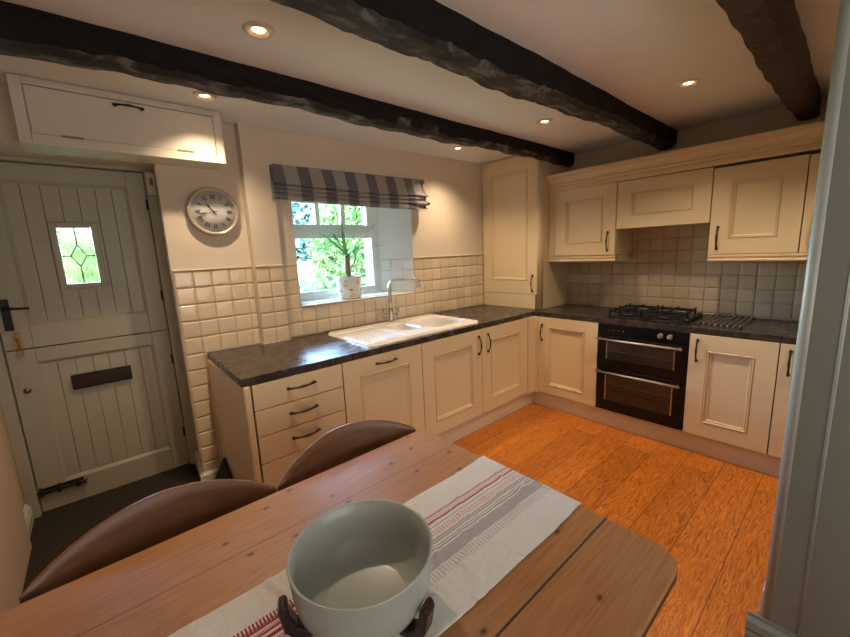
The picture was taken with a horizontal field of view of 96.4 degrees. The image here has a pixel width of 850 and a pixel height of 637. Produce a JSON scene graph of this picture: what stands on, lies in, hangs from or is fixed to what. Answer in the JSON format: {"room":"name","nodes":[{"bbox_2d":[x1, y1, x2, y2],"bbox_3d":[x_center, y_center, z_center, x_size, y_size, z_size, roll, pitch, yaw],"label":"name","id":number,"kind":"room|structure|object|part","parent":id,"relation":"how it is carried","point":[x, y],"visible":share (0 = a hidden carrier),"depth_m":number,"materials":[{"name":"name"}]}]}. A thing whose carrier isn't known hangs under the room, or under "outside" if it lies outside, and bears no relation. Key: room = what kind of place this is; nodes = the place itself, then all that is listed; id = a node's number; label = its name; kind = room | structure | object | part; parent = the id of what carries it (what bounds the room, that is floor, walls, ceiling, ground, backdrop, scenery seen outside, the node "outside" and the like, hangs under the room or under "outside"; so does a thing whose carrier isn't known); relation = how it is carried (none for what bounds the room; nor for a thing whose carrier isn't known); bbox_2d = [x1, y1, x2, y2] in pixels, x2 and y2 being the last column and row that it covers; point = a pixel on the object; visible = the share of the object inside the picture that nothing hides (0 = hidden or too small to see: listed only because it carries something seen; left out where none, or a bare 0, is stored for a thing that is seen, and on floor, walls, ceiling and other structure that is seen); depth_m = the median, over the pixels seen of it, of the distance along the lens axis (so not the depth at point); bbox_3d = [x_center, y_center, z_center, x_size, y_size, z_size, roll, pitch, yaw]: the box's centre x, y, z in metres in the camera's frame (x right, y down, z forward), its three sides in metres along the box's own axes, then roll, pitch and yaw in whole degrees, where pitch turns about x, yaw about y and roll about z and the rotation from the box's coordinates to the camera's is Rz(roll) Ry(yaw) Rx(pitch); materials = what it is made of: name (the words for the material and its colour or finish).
{"room":"kitchen","nodes":[
{"label":"kitchen","id":0,"kind":"room"},
{"bbox_2d":[0,405,31,612],"bbox_3d":[-1.093,0.312,0.297,0.438,2.327,4.900,-11,13,-40],"label":"wall","id":1,"kind":"structure","parent":0,"point":[15,543],"depth_m":1.80,"materials":[{"name":"paint"}]},
{"bbox_2d":[23,503,33,536],"bbox_3d":[-2.238,1.162,2.133,0.022,0.120,0.305,-11,13,-40],"label":"baseboard","id":2,"kind":"structure","parent":1,"relation":"attached to","point":[28,514],"depth_m":2.18,"materials":[{"name":"white wood"}]},
{"bbox_2d":[0,86,483,471],"bbox_3d":[-0.937,-0.195,3.165,4.516,2.327,0.759,-11,13,-40],"label":"wall","id":3,"kind":"structure","parent":0,"point":[239,287],"depth_m":2.62,"materials":[{"name":"beige paint"}]},
{"bbox_2d":[0,161,188,511],"bbox_3d":[-2.098,0.124,2.383,0.826,2.054,0.095,-11,13,-40],"label":"door","id":4,"kind":"structure","parent":3,"relation":"in","point":[97,397],"depth_m":2.37,"materials":[{"name":"grey paint"}]},
{"bbox_3d":[-2.356,-0.017,2.137,0.037,0.180,0.007,-11,13,-40],"label":"handle plate","id":5,"kind":"part","parent":4,"relation":"part of","materials":[{"name":"black metal"}]},
{"bbox_3d":[-2.307,-0.056,2.140,0.111,0.024,0.044,-11,13,-40],"label":"lever","id":6,"kind":"part","parent":4,"relation":"part of","materials":[{"name":"black metal"}]},
{"bbox_3d":[-2.119,-0.402,2.334,0.563,0.810,0.030,-11,13,-40],"label":"board panel","id":7,"kind":"part","parent":4,"relation":"part of","materials":[{"name":"grey paint"}]},
{"bbox_3d":[-2.117,-0.384,2.324,0.222,0.399,0.044,-11,13,-40],"label":"glazing frame","id":8,"kind":"part","parent":4,"relation":"part of","materials":[{"name":"grey paint"}]},
{"bbox_3d":[-2.124,-0.385,2.332,0.158,0.335,0.006,-11,13,-40],"label":"glass pane","id":9,"kind":"part","parent":4,"relation":"part of","materials":[{"name":"green"}]},
{"bbox_3d":[-2.074,0.377,2.447,0.296,0.092,0.024,-11,13,-40],"label":"letter plate","id":10,"kind":"part","parent":4,"relation":"part of","materials":[{"name":"brown metal"}]},
{"bbox_3d":[-2.076,0.593,2.508,0.563,0.769,0.030,-11,13,-40],"label":"board panel","id":11,"kind":"part","parent":4,"relation":"part of","materials":[{"name":"grey paint"}]},
{"bbox_2d":[0,155,196,518],"bbox_3d":[-2.101,0.106,2.417,0.900,2.090,0.145,-11,13,-40],"label":"trim","id":12,"kind":"structure","parent":3,"relation":"attached to","point":[8,402],"depth_m":2.34,"materials":[{"name":"grey paint"}]},
{"bbox_2d":[5,73,225,169],"bbox_3d":[-1.555,-1.001,2.010,0.850,0.287,0.233,-11,13,-40],"label":"upper cabinet","id":13,"kind":"object","parent":3,"relation":"attached to","point":[51,117],"visible":1,"depth_m":1.90,"materials":[{"name":"beige paint"}]},
{"bbox_3d":[-1.507,-0.999,1.955,0.757,0.203,0.016,-11,13,-40],"label":"flap door","id":14,"kind":"part","parent":13,"relation":"part of","materials":[{"name":"beige wood"}]},
{"bbox_3d":[-1.497,-1.073,1.919,0.132,0.018,0.035,-11,13,-40],"label":"handle","id":15,"kind":"part","parent":13,"relation":"part of","materials":[{"name":"brown metal"}]},
{"bbox_2d":[145,172,156,195],"bbox_3d":[-1.779,-0.871,2.466,0.042,0.140,0.036,-11,13,-40],"label":"sensor","id":16,"kind":"object","parent":3,"relation":"attached to","point":[150,181],"visible":1,"depth_m":2.45,"materials":[{"name":"white plastic"}]},
{"bbox_2d":[153,164,202,471],"bbox_3d":[-1.620,0.072,2.508,0.007,2.085,0.377,-9,12,-34],"label":"trim","id":17,"kind":"structure","parent":3,"relation":"attached to","point":[154,165],"depth_m":2.43,"materials":[{"name":"beige wood"}]},
{"bbox_2d":[195,450,202,480],"bbox_3d":[-1.581,1.049,2.663,0.018,0.105,0.397,-9,12,-35],"label":"baseboard","id":18,"kind":"structure","parent":3,"relation":"attached to","point":[198,463],"depth_m":2.66,"materials":[{"name":"beige wood"}]},
{"bbox_2d":[200,466,219,480],"bbox_3d":[-1.422,1.062,2.546,0.137,0.105,0.018,-11,13,-40],"label":"baseboard","id":19,"kind":"structure","parent":3,"relation":"attached to","point":[211,474],"depth_m":2.53,"materials":[{"name":"white wood"}]},
{"bbox_2d":[185,187,238,235],"bbox_3d":[-1.327,-0.668,2.384,0.298,0.298,0.040,-11,13,-40],"label":"wall clock","id":20,"kind":"object","parent":3,"relation":"attached to","point":[212,211],"visible":1,"depth_m":2.37,"materials":[{"name":"metal"}]},
{"bbox_2d":[291,200,381,300],"bbox_3d":[-0.768,-0.589,3.205,0.876,0.835,0.076,-11,13,-40],"label":"window","id":21,"kind":"structure","parent":3,"relation":"in","point":[301,231],"depth_m":3.22,"materials":[{"name":"white paint"}]},
{"bbox_3d":[-0.780,-0.859,3.154,0.775,0.225,0.042,-11,13,-40],"label":"sash","id":22,"kind":"part","parent":21,"relation":"part of","materials":[{"name":"white paint"}]},
{"bbox_3d":[-0.763,-0.460,3.224,0.775,0.497,0.042,-11,13,-40],"label":"sash","id":23,"kind":"part","parent":21,"relation":"part of","materials":[{"name":"white paint"}]},
{"bbox_2d":[307,208,380,298],"bbox_3d":[-0.669,-0.537,3.062,0.620,0.751,0.389,-11,13,-40],"label":"yucca","id":24,"kind":"object","parent":3,"relation":"on","point":[349,286],"visible":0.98,"depth_m":3.06,"materials":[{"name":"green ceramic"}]},
{"bbox_3d":[-0.632,-0.421,3.107,0.051,0.207,0.052,-11,13,-40],"label":"stem","id":25,"kind":"part","parent":24,"relation":"part of","materials":[{"name":"green plant"}]},
{"bbox_2d":[269,164,429,208],"bbox_3d":[-0.501,-0.994,2.935,1.337,0.259,0.120,-10,13,-38],"label":"blind","id":26,"kind":"object","parent":3,"relation":"attached to","point":[295,183],"visible":1,"depth_m":2.85,"materials":[{"name":"fabric"}]},
{"bbox_3d":[-0.605,-0.185,3.244,1.060,0.012,0.185,-11,13,-40],"label":"window sill","id":27,"kind":"part","parent":3,"relation":"part of","materials":[{"name":"white paint"}]},
{"bbox_2d":[336,275,360,298],"bbox_3d":[-0.625,-0.262,3.135,0.200,0.178,0.200,-11,13,-40],"label":"pot","id":28,"kind":"object","parent":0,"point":[349,286],"depth_m":3.06,"materials":[{"name":"white ceramic"}]},
{"bbox_2d":[0,0,839,163],"bbox_3d":[0.397,-1.200,1.467,4.620,0.120,5.000,-11,13,-40],"label":"ceiling","id":29,"kind":"structure","parent":0,"point":[637,52],"depth_m":1.73,"materials":[{"name":"white paint"}]},
{"bbox_2d":[192,91,216,100],"bbox_3d":[-1.145,-1.156,1.978,0.114,0.010,0.114,-11,13,-40],"label":"recessed light","id":30,"kind":"object","parent":29,"relation":"in","point":[200,95],"visible":0.96,"depth_m":1.97,"materials":[{"name":"silver metal"}]},
{"bbox_2d":[242,21,274,39],"bbox_3d":[-0.627,-1.083,1.433,0.114,0.010,0.114,-11,13,-40],"label":"recessed light","id":31,"kind":"object","parent":29,"relation":"in","point":[255,29],"visible":1,"depth_m":1.42,"materials":[{"name":"silver metal"}]},
{"bbox_3d":[-0.627,-1.086,1.432,0.047,0.004,0.047,-11,13,-40],"label":"bulb","id":32,"kind":"part","parent":31,"relation":"part of","materials":[{"name":"beige glass"}]},
{"bbox_2d":[0,0,573,166],"bbox_3d":[-0.147,-1.191,2.310,4.000,0.141,0.126,-11,13,-40],"label":"ceiling beam","id":33,"kind":"structure","parent":29,"relation":"attached to","point":[25,32],"depth_m":1.61,"materials":[{"name":"brown wood"}]},
{"bbox_2d":[451,146,464,149],"bbox_3d":[0.278,-1.429,3.191,0.114,0.010,0.114,-11,13,-40],"label":"recessed light","id":34,"kind":"object","parent":29,"relation":"in","point":[454,147],"visible":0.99,"depth_m":3.17,"materials":[{"name":"silver metal"}]},
{"bbox_2d":[270,0,676,150],"bbox_3d":[0.406,-1.097,1.713,4.040,0.167,0.163,-11,13,-40],"label":"ceiling beam","id":35,"kind":"structure","parent":29,"relation":"attached to","point":[427,30],"depth_m":1.50,"materials":[{"name":"brown wood"}]},
{"bbox_2d":[536,118,552,124],"bbox_3d":[0.821,-1.351,2.608,0.114,0.010,0.114,-11,13,-40],"label":"recessed light","id":36,"kind":"object","parent":29,"relation":"in","point":[544,121],"visible":1,"depth_m":2.60,"materials":[{"name":"silver"}]},
{"bbox_2d":[676,78,700,87],"bbox_3d":[1.440,-1.285,2.078,0.114,0.010,0.114,-11,13,-40],"label":"recessed light","id":37,"kind":"object","parent":29,"relation":"in","point":[686,83],"visible":1,"depth_m":2.07,"materials":[{"name":"silver metal"}]},
{"bbox_2d":[715,0,821,120],"bbox_3d":[0.932,-1.018,1.113,4.040,0.162,0.150,-11,13,-40],"label":"ceiling beam","id":38,"kind":"structure","parent":29,"relation":"attached to","point":[771,30],"depth_m":1.50,"materials":[{"name":"brown wood"}]},
{"bbox_2d":[194,403,778,636],"bbox_3d":[0.517,1.211,1.868,4.620,0.120,4.750,-11,13,-40],"label":"floor","id":39,"kind":"structure","parent":0,"point":[715,517],"depth_m":2.24,"materials":[{"name":"orange wood"}]},
{"bbox_2d":[22,462,199,592],"bbox_3d":[-1.580,1.192,2.118,0.939,0.010,1.382,-11,13,-40],"label":"entrance mat","id":40,"kind":"object","parent":39,"relation":"on","point":[57,529],"visible":0.2,"depth_m":2.29,"materials":[{"name":"black carpet"}]},
{"bbox_2d":[19,479,276,603],"bbox_3d":[-0.594,0.933,0.999,0.584,0.826,0.477,-11,13,-40],"label":"dining chair","id":41,"kind":"object","parent":39,"relation":"on","point":[150,521],"visible":0.58,"depth_m":1.07,"materials":[{"name":"brown wood"}]},
{"bbox_2d":[215,458,232,478],"bbox_3d":[-1.234,1.016,2.354,0.071,0.225,0.482,-11,13,-40],"label":"wedge","id":42,"kind":"object","parent":39,"relation":"on","point":[224,472],"visible":0.32,"depth_m":2.40,"materials":[{"name":"black rubber"}]},
{"bbox_2d":[207,359,345,491],"bbox_3d":[-0.915,0.686,2.388,0.542,0.857,0.815,-11,13,-40],"label":"base cabinet","id":43,"kind":"object","parent":39,"relation":"on","point":[263,427],"visible":0.73,"depth_m":2.06,"materials":[{"name":"beige paint"}]},
{"bbox_3d":[-1.117,0.721,2.239,0.035,0.857,0.780,-11,13,-40],"label":"panel","id":44,"kind":"part","parent":43,"relation":"part of","materials":[{"name":"beige paint"}]},
{"bbox_3d":[-0.656,0.859,2.154,0.498,0.274,0.020,-11,13,-40],"label":"drawer","id":45,"kind":"part","parent":43,"relation":"part of","materials":[{"name":"beige paint"}]},
{"bbox_3d":[-0.677,0.367,2.068,0.498,0.133,0.020,-11,13,-40],"label":"drawer","id":46,"kind":"part","parent":43,"relation":"part of","materials":[{"name":"beige paint"}]},
{"bbox_3d":[-0.671,0.506,2.092,0.498,0.138,0.020,-11,13,-40],"label":"drawer","id":47,"kind":"part","parent":43,"relation":"part of","materials":[{"name":"beige paint"}]},
{"bbox_3d":[-0.665,0.649,2.118,0.498,0.143,0.020,-11,13,-40],"label":"drawer","id":48,"kind":"part","parent":43,"relation":"part of","materials":[{"name":"beige paint"}]},
{"bbox_3d":[-0.659,0.363,2.047,0.167,0.018,0.035,-11,13,-40],"label":"handle","id":49,"kind":"part","parent":43,"relation":"part of","materials":[{"name":"brown metal"}]},
{"bbox_3d":[-0.653,0.499,2.071,0.167,0.018,0.035,-11,13,-40],"label":"handle","id":50,"kind":"part","parent":43,"relation":"part of","materials":[{"name":"brown metal"}]},
{"bbox_3d":[-0.647,0.639,2.095,0.167,0.018,0.035,-11,13,-40],"label":"handle","id":51,"kind":"part","parent":43,"relation":"part of","materials":[{"name":"brown metal"}]},
{"bbox_2d":[206,303,798,387],"bbox_3d":[0.768,0.165,2.308,3.135,0.049,3.052,-11,13,-40],"label":"countertop","id":52,"kind":"structure","parent":43,"relation":"on","point":[254,363],"depth_m":2.49,"materials":[{"name":"stone"}]},
{"bbox_2d":[382,278,419,321],"bbox_3d":[-0.200,-0.159,3.191,0.341,0.352,0.052,-6,11,-21],"label":"mixer tap","id":53,"kind":"object","parent":52,"relation":"on","point":[390,314],"visible":1,"depth_m":3.15,"materials":[{"name":"silver metal"}]},
{"bbox_3d":[-0.319,-0.049,3.159,0.073,0.077,0.022,-7,11,-22],"label":"lever","id":54,"kind":"part","parent":53,"relation":"part of","materials":[{"name":"silver metal"}]},
{"bbox_3d":[-0.252,-0.057,3.187,0.073,0.077,0.022,-7,11,-22],"label":"lever","id":55,"kind":"part","parent":53,"relation":"part of","materials":[{"name":"silver metal"}]},
{"bbox_3d":[-0.171,-0.181,3.193,0.283,0.312,0.029,-6,10,-19],"label":"spout","id":56,"kind":"part","parent":53,"relation":"part of","materials":[{"name":"silver metal"}]},
{"bbox_2d":[328,314,477,346],"bbox_3d":[-0.146,0.131,2.970,1.052,0.150,0.612,-11,13,-40],"label":"sink","id":57,"kind":"object","parent":52,"relation":"in","point":[376,334],"visible":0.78,"depth_m":2.86,"materials":[{"name":"white ceramic"}]},
{"bbox_2d":[482,155,569,309],"bbox_3d":[0.990,-0.851,3.836,0.540,1.426,0.702,-11,13,-40],"label":"cabinet","id":58,"kind":"object","parent":52,"relation":"on","point":[518,273],"visible":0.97,"depth_m":3.64,"materials":[{"name":"beige paint"}]},
{"bbox_3d":[0.838,-0.186,3.815,0.020,0.136,0.619,-11,13,-40],"label":"panel","id":59,"kind":"part","parent":58,"relation":"part of","materials":[{"name":"beige paint"}]},
{"bbox_3d":[0.814,-0.878,3.683,0.024,1.265,0.637,-11,13,-40],"label":"door","id":60,"kind":"part","parent":58,"relation":"part of","materials":[{"name":"beige paint"}]},
{"bbox_3d":[1.048,-0.790,3.470,0.068,1.424,0.068,-11,13,-40],"label":"corner post","id":61,"kind":"part","parent":58,"relation":"part of","materials":[{"name":"beige paint"}]},
{"bbox_2d":[603,303,710,325],"bbox_3d":[1.823,-0.046,2.991,0.520,0.060,0.600,-11,13,-40],"label":"gas hob","id":62,"kind":"object","parent":52,"relation":"in","point":[668,315],"visible":1,"depth_m":2.91,"materials":[{"name":"black metal"}]},
{"bbox_3d":[1.824,-0.020,2.995,0.520,0.008,0.600,-11,13,-40],"label":"hob plate","id":63,"kind":"part","parent":62,"relation":"part of","materials":[{"name":"black metal"}]},
{"bbox_2d":[696,313,754,328],"bbox_3d":[2.125,0.012,2.681,0.463,0.026,0.254,-11,13,-40],"label":"rack","id":64,"kind":"object","parent":52,"relation":"on","point":[726,317],"visible":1,"depth_m":2.65,"materials":[{"name":"black metal"}]},
{"bbox_3d":[1.971,0.048,2.550,0.016,0.014,0.254,-11,13,-40],"label":"rail","id":65,"kind":"part","parent":64,"relation":"part of","materials":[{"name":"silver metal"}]},
{"bbox_3d":[2.283,-0.012,2.817,0.016,0.014,0.254,-11,13,-40],"label":"rail","id":66,"kind":"part","parent":64,"relation":"part of","materials":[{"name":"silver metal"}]},
{"bbox_2d":[0,430,677,636],"bbox_3d":[-0.201,0.975,0.866,1.378,0.750,0.947,-11,13,-40],"label":"dining table","id":67,"kind":"object","parent":39,"relation":"on","point":[594,575],"visible":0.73,"depth_m":0.88,"materials":[{"name":"brown wood"}]},
{"bbox_2d":[168,569,297,636],"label":"table runner","id":68,"kind":"object","parent":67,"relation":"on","point":[253,613],"depth_m":0.78,"materials":[{"name":"fabric"}]},
{"bbox_2d":[277,595,434,636],"bbox_3d":[-0.123,0.561,0.758,0.294,0.086,0.273,-11,13,-40],"label":"stand","id":69,"kind":"object","parent":68,"relation":"on","point":[292,626],"visible":0.41,"depth_m":0.71,"materials":[{"name":"brown wood"}]},
{"bbox_3d":[-0.194,0.565,0.750,0.178,0.086,0.033,-6,11,-21],"label":"cross arm","id":70,"kind":"part","parent":69,"relation":"part of","materials":[{"name":"brown wood"}]},
{"bbox_3d":[-0.059,0.561,0.742,0.167,0.086,0.033,3,11,30],"label":"cross arm","id":71,"kind":"part","parent":69,"relation":"part of","materials":[{"name":"brown wood"}]},
{"bbox_2d":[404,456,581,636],"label":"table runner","id":72,"kind":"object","parent":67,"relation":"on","point":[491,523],"depth_m":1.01,"materials":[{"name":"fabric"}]},
{"bbox_2d":[286,499,432,636],"bbox_3d":[-0.124,0.516,0.771,0.285,0.130,0.285,-11,13,-40],"label":"mixing bowl","id":73,"kind":"object","parent":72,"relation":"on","point":[361,568],"visible":1,"depth_m":0.81,"materials":[{"name":"grey ceramic"}]},
{"bbox_2d":[278,420,415,490],"bbox_3d":[-0.152,0.848,1.376,0.584,0.826,0.477,-11,13,-40],"label":"dining chair","id":74,"kind":"object","parent":39,"relation":"on","point":[344,443],"visible":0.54,"depth_m":1.46,"materials":[{"name":"brown leather"}]},
{"bbox_2d":[340,344,424,430],"bbox_3d":[-0.461,0.537,2.723,0.604,0.717,0.750,-11,13,-40],"label":"base cabinet","id":75,"kind":"object","parent":39,"relation":"on","point":[388,386],"visible":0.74,"depth_m":2.46,"materials":[{"name":"beige paint"}]},
{"bbox_3d":[-0.237,0.273,2.406,0.167,0.018,0.035,-11,13,-40],"label":"handle","id":76,"kind":"part","parent":75,"relation":"part of","materials":[{"name":"brown metal"}]},
{"bbox_2d":[421,318,526,434],"bbox_3d":[0.250,0.405,3.310,1.249,0.716,0.720,-11,13,-40],"label":"base cabinet","id":77,"kind":"object","parent":39,"relation":"on","point":[468,375],"visible":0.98,"depth_m":2.99,"materials":[{"name":"beige paint"}]},
{"bbox_3d":[0.223,0.478,2.872,0.623,0.708,0.024,-11,13,-40],"label":"door","id":78,"kind":"part","parent":77,"relation":"part of","materials":[{"name":"beige paint"}]},
{"bbox_3d":[0.694,0.388,3.273,0.617,0.708,0.024,-11,13,-40],"label":"door","id":79,"kind":"part","parent":77,"relation":"part of","materials":[{"name":"beige paint"}]},
{"bbox_2d":[437,392,532,442],"bbox_3d":[0.088,0.925,2.864,2.515,0.139,0.016,-11,13,-40],"label":"plinth","id":80,"kind":"object","parent":39,"relation":"on","point":[476,423],"visible":0.21,"depth_m":3.22,"materials":[{"name":"beige wood"}]},
{"bbox_2d":[527,316,598,406],"bbox_3d":[1.177,0.290,3.733,0.718,0.717,1.262,-11,13,-40],"label":"base cabinet","id":81,"kind":"object","parent":39,"relation":"on","point":[562,354],"visible":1,"depth_m":3.33,"materials":[{"name":"beige paint"}]},
{"bbox_3d":[0.989,0.339,3.501,0.122,0.717,0.052,-11,13,-40],"label":"corner post","id":82,"kind":"part","parent":81,"relation":"part of","materials":[{"name":"beige paint"}]},
{"bbox_2d":[595,323,690,430],"bbox_3d":[1.812,0.378,3.042,0.644,0.707,0.614,-11,13,-40],"label":"double oven","id":83,"kind":"object","parent":39,"relation":"on","point":[642,372],"visible":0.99,"depth_m":2.83,"materials":[{"name":"black metal"}]},
{"bbox_3d":[1.581,0.447,2.865,0.048,0.017,0.588,-11,13,-40],"label":"handle","id":84,"kind":"part","parent":83,"relation":"part of","materials":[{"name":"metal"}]},
{"bbox_3d":[1.570,0.183,2.818,0.048,0.017,0.588,-11,13,-40],"label":"handle","id":85,"kind":"part","parent":83,"relation":"part of","materials":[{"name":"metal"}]},
{"bbox_3d":[1.621,0.585,2.902,0.026,0.364,0.614,-11,13,-40],"label":"door","id":86,"kind":"part","parent":83,"relation":"part of","materials":[{"name":"black glass"}]},
{"bbox_3d":[1.607,0.275,2.848,0.026,0.258,0.614,-11,13,-40],"label":"door","id":87,"kind":"part","parent":83,"relation":"part of","materials":[{"name":"black glass"}]},
{"bbox_3d":[1.601,0.107,2.820,0.028,0.079,0.614,-11,13,-40],"label":"control panel","id":88,"kind":"part","parent":83,"relation":"part of","materials":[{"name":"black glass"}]},
{"bbox_3d":[1.761,0.599,2.719,0.002,0.208,0.007,-11,13,-40],"label":"window trim","id":89,"kind":"part","parent":83,"relation":"part of","materials":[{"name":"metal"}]},
{"bbox_2d":[533,391,780,477],"bbox_3d":[1.802,0.860,2.809,0.017,0.139,2.301,-11,13,-40],"label":"plinth","id":90,"kind":"object","parent":39,"relation":"on","point":[767,464],"visible":0.67,"depth_m":2.79,"materials":[{"name":"beige wood"}]},
{"bbox_2d":[683,333,780,453],"bbox_3d":[2.176,0.436,2.650,0.646,0.717,0.449,-11,13,-40],"label":"base cabinet","id":91,"kind":"object","parent":39,"relation":"on","point":[731,382],"visible":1,"depth_m":2.45,"materials":[{"name":"beige paint"}]},
{"bbox_3d":[1.818,0.216,2.545,0.035,0.162,0.018,-11,13,-40],"label":"handle","id":92,"kind":"part","parent":91,"relation":"part of","materials":[{"name":"brown metal"}]},
{"bbox_2d":[768,343,795,457],"bbox_3d":[2.523,0.490,2.255,0.646,0.717,0.601,-11,13,-40],"label":"base cabinet","id":93,"kind":"object","parent":39,"relation":"on","point":[787,351],"visible":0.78,"depth_m":2.27,"materials":[{"name":"beige paint"}]},
{"bbox_3d":[2.115,0.262,2.206,0.035,0.162,0.018,-11,13,-40],"label":"handle","id":94,"kind":"part","parent":93,"relation":"part of","materials":[{"name":"brown metal"}]},
{"bbox_2d":[567,96,827,319],"bbox_3d":[2.173,-0.315,3.081,0.128,2.327,4.900,-11,13,-40],"label":"wall","id":95,"kind":"structure","parent":0,"point":[668,266],"depth_m":3.00,"materials":[{"name":"beige paint"}]},
{"bbox_2d":[567,274,581,282],"bbox_3d":[1.482,-0.399,3.761,0.012,0.082,0.150,-11,13,-40],"label":"wall socket","id":96,"kind":"object","parent":95,"relation":"attached to","point":[571,277],"visible":1,"depth_m":3.75,"materials":[{"name":"white plastic"}]},
{"bbox_2d":[549,182,632,256],"bbox_3d":[1.462,-0.855,3.386,0.393,0.578,0.597,-11,13,-40],"label":"upper cabinet","id":97,"kind":"object","parent":95,"relation":"attached to","point":[582,221],"visible":1,"depth_m":3.25,"materials":[{"name":"beige paint"}]},
{"bbox_2d":[548,254,631,261],"bbox_3d":[1.488,-0.548,3.445,0.355,0.048,0.603,-11,13,-40],"label":"rail","id":98,"kind":"object","parent":97,"relation":"attached to","point":[625,256],"visible":1,"depth_m":3.29,"materials":[{"name":"beige paint"}]},
{"bbox_3d":[1.493,-0.633,3.121,0.035,0.167,0.018,-11,13,-40],"label":"handle","id":99,"kind":"part","parent":97,"relation":"part of","materials":[{"name":"brown metal"}]},
{"bbox_2d":[583,274,600,282],"bbox_3d":[1.596,-0.381,3.631,0.012,0.082,0.172,-11,13,-40],"label":"wall socket","id":100,"kind":"object","parent":95,"relation":"attached to","point":[587,278],"visible":1,"depth_m":3.63,"materials":[{"name":"white plastic"}]},
{"bbox_2d":[616,167,715,229],"bbox_3d":[1.873,-0.894,2.920,0.362,0.365,0.621,-11,13,-40],"label":"upper cabinet","id":101,"kind":"object","parent":95,"relation":"attached to","point":[682,198],"visible":0.99,"depth_m":2.78,"materials":[{"name":"beige paint"}]},
{"bbox_2d":[708,154,810,253],"bbox_3d":[2.221,-0.725,2.526,0.393,0.569,0.450,-11,13,-40],"label":"upper cabinet","id":102,"kind":"object","parent":95,"relation":"attached to","point":[758,207],"visible":0.99,"depth_m":2.41,"materials":[{"name":"beige paint"}]},
{"bbox_3d":[1.976,-0.546,2.574,0.035,0.162,0.018,-11,13,-40],"label":"handle","id":103,"kind":"part","parent":102,"relation":"part of","materials":[{"name":"brown metal"}]},
{"bbox_2d":[799,153,820,252],"bbox_3d":[2.567,-0.669,2.132,0.393,0.564,0.594,-11,13,-40],"label":"upper cabinet","id":104,"kind":"object","parent":95,"relation":"attached to","point":[815,158],"visible":0.14,"depth_m":2.23,"materials":[{"name":"beige paint"}]},
{"bbox_2d":[546,121,824,192],"bbox_3d":[1.988,-1.119,2.690,0.396,0.144,2.282,-11,13,-40],"label":"crown molding","id":105,"kind":"structure","parent":104,"relation":"attached to","point":[804,139],"depth_m":2.55,"materials":[{"name":"beige paint"}]},
{"bbox_2d":[707,253,807,260],"bbox_3d":[2.441,-0.392,2.363,0.355,0.048,1.051,-11,13,-40],"label":"rail","id":106,"kind":"object","parent":104,"relation":"attached to","point":[762,256],"visible":0.64,"depth_m":2.44,"materials":[{"name":"beige paint"}]},
{"bbox_2d":[761,0,849,636],"bbox_3d":[1.692,0.136,0.619,0.120,2.327,1.558,-11,13,-40],"label":"door frame","id":107,"kind":"structure","parent":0,"point":[807,590],"depth_m":1.16,"materials":[{"name":"grey paint"}]},
{"bbox_2d":[758,581,765,615],"bbox_3d":[1.235,1.061,1.387,0.090,0.280,0.016,-11,13,-40],"label":"trim","id":108,"kind":"structure","parent":107,"relation":"attached to","point":[762,594],"depth_m":1.35,"materials":[{"name":"white paint"}]},
{"bbox_2d":[744,610,799,636],"bbox_3d":[1.679,1.210,0.775,0.030,0.160,1.592,-11,13,-40],"label":"baseboard","id":109,"kind":"structure","parent":107,"relation":"attached to","point":[756,625],"depth_m":1.33,"materials":[{"name":"grey paint"}]},
{"label":"outside","id":110,"kind":"structure","parent":0,"visible":0},
{"bbox_3d":[-7.901,0.089,11.788,20.000,0.100,21.140,-11,13,-40],"label":"lawn","id":111,"kind":"structure","parent":110,"visible":0},
{"bbox_2d":[291,203,321,272],"bbox_3d":[-3.351,-3.205,13.014,7.178,5.576,2.727,-11,13,-40],"label":"tree","id":112,"kind":"object","parent":111,"relation":"on","point":[301,212],"visible":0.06,"depth_m":11.61,"materials":[{"name":"blue plant"}]},
{"bbox_2d":[299,278,332,291],"bbox_3d":[-1.924,-0.066,6.907,2.173,1.375,1.027,-11,13,-40],"label":"shrub","id":113,"kind":"object","parent":111,"relation":"on","point":[302,285],"visible":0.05,"depth_m":6.71,"materials":[{"name":"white plant"}]},
{"bbox_2d":[297,257,359,291],"bbox_3d":[-2.140,-0.549,8.414,1.824,1.825,1.095,-11,13,-40],"label":"flowering shrub","id":114,"kind":"object","parent":111,"relation":"on","point":[302,275],"visible":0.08,"depth_m":7.95,"materials":[{"name":"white plant"}]},
{"bbox_2d":[305,204,366,290],"bbox_3d":[-0.982,-0.885,5.889,1.707,3.254,1.165,-10,12,-37],"label":"shrub","id":115,"kind":"object","parent":111,"relation":"on","point":[352,213],"visible":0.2,"depth_m":5.46,"materials":[{"name":"green plant"}]},
{"bbox_2d":[311,205,365,277],"bbox_3d":[-1.837,-2.694,11.154,3.588,5.079,2.031,-11,13,-40],"label":"tree","id":116,"kind":"object","parent":111,"relation":"on","point":[330,205],"visible":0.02,"depth_m":10.31,"materials":[{"name":"green plant"}]}
]}

